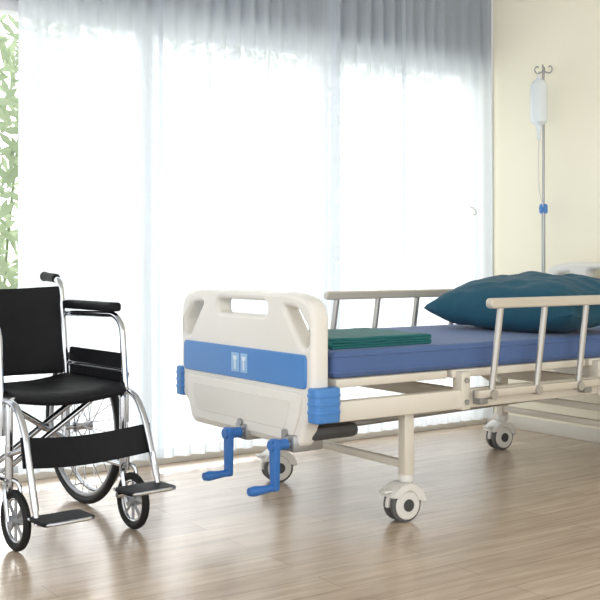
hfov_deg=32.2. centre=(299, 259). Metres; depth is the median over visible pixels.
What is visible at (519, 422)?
baseboard
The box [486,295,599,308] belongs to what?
rail
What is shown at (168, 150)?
sheer curtain
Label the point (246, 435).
crank mount
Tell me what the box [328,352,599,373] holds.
piping
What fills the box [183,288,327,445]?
foot
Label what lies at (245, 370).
label patch
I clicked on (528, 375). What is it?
member
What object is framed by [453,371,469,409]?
bracket
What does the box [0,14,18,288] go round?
clump
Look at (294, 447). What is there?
crank mount
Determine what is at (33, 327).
wheelchair
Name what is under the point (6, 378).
ground
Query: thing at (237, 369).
label patch
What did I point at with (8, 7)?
window
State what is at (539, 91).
bottle
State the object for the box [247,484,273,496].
grip
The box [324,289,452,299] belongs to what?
rail
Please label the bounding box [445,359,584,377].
deck
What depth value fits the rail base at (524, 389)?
3.94 m
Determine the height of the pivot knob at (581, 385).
0.036 m
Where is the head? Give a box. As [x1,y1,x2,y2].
[497,377,507,415]
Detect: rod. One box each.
[237,418,242,425]
[281,399,544,436]
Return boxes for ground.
[0,375,17,461]
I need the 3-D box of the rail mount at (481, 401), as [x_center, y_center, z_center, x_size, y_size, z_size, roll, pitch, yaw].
[0.661,0.505,3.833,0.040,0.050,0.050,0,0,-35]
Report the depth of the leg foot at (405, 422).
3.70 m
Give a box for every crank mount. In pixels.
[235,422,260,439]
[281,434,322,452]
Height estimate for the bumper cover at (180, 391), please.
0.117 m
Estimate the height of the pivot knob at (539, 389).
0.036 m
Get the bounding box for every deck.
[328,370,446,387]
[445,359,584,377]
[584,357,599,365]
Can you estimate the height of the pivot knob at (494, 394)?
0.036 m
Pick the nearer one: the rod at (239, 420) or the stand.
the rod at (239, 420)
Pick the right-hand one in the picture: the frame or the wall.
the wall
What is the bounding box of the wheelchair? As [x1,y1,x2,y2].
[0,271,175,551]
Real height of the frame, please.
0.060 m
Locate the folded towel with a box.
[308,328,431,349]
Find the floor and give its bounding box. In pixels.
[0,423,599,599]
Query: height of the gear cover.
0.050 m
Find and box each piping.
[328,338,599,357]
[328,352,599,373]
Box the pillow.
[424,271,599,332]
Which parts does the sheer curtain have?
panel, panel, panel, panel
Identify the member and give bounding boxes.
[360,381,452,393]
[483,370,586,381]
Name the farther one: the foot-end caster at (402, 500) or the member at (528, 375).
the member at (528, 375)
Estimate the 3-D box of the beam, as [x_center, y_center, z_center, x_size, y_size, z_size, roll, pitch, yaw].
[0.944,0.510,4.073,2.100,0.070,0.040,0,0,-35]
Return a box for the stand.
[530,64,552,272]
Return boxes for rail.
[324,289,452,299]
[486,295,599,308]
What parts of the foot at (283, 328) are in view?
foot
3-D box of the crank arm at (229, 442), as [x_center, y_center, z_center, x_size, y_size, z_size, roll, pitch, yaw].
[-0.257,0.691,3.745,0.025,0.177,0.039,0,0,-35]
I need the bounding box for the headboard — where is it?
[547,262,599,375]
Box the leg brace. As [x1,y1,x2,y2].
[480,375,500,384]
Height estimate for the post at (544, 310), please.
0.329 m
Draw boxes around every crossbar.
[503,406,599,426]
[531,398,599,411]
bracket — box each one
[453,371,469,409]
[589,360,599,394]
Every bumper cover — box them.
[177,365,185,394]
[308,386,339,424]
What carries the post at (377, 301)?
on the rail base
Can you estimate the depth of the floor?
3.54 m
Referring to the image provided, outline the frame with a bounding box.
[0,462,17,473]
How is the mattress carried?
on the deck at (435, 374)
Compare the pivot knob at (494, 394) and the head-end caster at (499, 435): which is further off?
the head-end caster at (499, 435)
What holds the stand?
attached to the headboard
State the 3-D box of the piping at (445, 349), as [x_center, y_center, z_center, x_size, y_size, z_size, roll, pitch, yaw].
[0.693,0.326,4.441,2.037,0.008,0.887,0,0,-35]
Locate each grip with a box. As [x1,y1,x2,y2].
[202,470,227,480]
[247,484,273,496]
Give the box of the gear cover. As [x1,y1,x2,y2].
[312,421,357,440]
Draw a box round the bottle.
[530,71,547,129]
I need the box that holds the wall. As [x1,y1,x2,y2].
[493,0,599,428]
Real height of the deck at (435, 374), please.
0.030 m
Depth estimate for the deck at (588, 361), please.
4.25 m
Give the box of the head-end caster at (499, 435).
[483,420,516,449]
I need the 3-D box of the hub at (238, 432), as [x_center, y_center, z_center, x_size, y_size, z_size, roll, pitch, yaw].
[-0.245,0.624,3.753,0.067,0.038,0.038,0,0,-35]
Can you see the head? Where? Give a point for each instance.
(502, 381)
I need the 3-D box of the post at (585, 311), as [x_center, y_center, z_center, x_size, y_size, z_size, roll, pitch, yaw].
[1.118,0.338,4.122,0.078,0.329,0.022,0,0,-35]
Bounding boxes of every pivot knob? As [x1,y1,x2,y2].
[488,390,498,399]
[531,385,542,394]
[575,381,584,389]
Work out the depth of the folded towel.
3.74 m
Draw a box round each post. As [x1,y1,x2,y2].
[330,300,339,328]
[372,299,380,327]
[411,297,419,325]
[488,308,503,389]
[534,307,547,384]
[575,305,588,380]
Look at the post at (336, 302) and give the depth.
4.67 m
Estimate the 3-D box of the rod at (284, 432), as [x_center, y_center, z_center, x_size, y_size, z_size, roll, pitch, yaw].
[0.521,0.575,3.954,1.411,0.058,0.028,0,0,-35]
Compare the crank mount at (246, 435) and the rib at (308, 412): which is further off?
the crank mount at (246, 435)
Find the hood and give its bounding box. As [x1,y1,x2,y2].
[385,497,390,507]
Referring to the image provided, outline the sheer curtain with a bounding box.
[18,0,492,474]
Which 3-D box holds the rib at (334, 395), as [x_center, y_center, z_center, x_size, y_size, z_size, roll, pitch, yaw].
[0.080,0.451,3.465,0.109,0.010,0.069,0,0,-35]
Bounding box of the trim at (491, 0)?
[491,0,492,275]
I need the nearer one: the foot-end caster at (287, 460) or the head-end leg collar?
the foot-end caster at (287, 460)
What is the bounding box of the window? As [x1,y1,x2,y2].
[0,0,18,15]
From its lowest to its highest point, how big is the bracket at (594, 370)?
0.140 m
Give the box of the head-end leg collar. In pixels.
[496,415,507,420]
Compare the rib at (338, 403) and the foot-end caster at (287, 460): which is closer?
the rib at (338, 403)
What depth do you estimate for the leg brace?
5.06 m
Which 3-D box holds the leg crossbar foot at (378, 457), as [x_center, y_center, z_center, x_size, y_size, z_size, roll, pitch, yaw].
[0.150,0.731,4.048,0.030,0.028,0.800,0,0,-35]
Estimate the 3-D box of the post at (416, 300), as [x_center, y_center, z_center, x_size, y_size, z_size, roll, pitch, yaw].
[0.539,0.338,4.949,0.078,0.329,0.022,0,0,-35]
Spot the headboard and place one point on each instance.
(581, 268)
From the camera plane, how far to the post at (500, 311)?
3.84 m
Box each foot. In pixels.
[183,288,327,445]
[323,440,397,466]
[398,414,413,475]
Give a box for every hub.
[221,427,242,438]
[267,438,289,451]
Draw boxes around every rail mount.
[473,390,487,404]
[577,379,591,392]
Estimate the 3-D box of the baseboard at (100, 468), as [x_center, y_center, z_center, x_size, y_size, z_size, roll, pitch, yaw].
[-1.592,0.912,4.074,6.465,0.035,0.020,0,0,-35]
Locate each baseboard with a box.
[0,418,485,483]
[486,412,599,442]
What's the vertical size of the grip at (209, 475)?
0.036 m
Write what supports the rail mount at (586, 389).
attached to the beam
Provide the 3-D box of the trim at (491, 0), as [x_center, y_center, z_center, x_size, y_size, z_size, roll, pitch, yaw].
[1.080,-0.480,5.902,0.020,2.680,0.030,0,0,-35]
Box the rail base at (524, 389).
[475,378,599,398]
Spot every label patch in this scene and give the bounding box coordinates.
[231,352,239,371]
[240,353,247,372]
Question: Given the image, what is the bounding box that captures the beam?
[338,376,596,422]
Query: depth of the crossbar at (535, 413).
4.85 m
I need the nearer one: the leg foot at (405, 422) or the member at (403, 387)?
the leg foot at (405, 422)
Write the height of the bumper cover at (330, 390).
0.117 m
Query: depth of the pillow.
4.42 m
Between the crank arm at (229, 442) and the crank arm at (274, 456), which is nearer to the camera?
the crank arm at (274, 456)
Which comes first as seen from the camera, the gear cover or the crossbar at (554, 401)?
the gear cover
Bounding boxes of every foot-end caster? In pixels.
[256,449,296,481]
[379,474,425,521]
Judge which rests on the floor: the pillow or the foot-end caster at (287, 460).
the foot-end caster at (287, 460)
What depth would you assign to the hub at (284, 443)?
3.50 m
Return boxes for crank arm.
[224,427,233,476]
[269,438,279,491]
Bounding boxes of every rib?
[307,394,340,398]
[307,402,340,406]
[307,411,340,415]
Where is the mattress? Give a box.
[328,324,599,377]

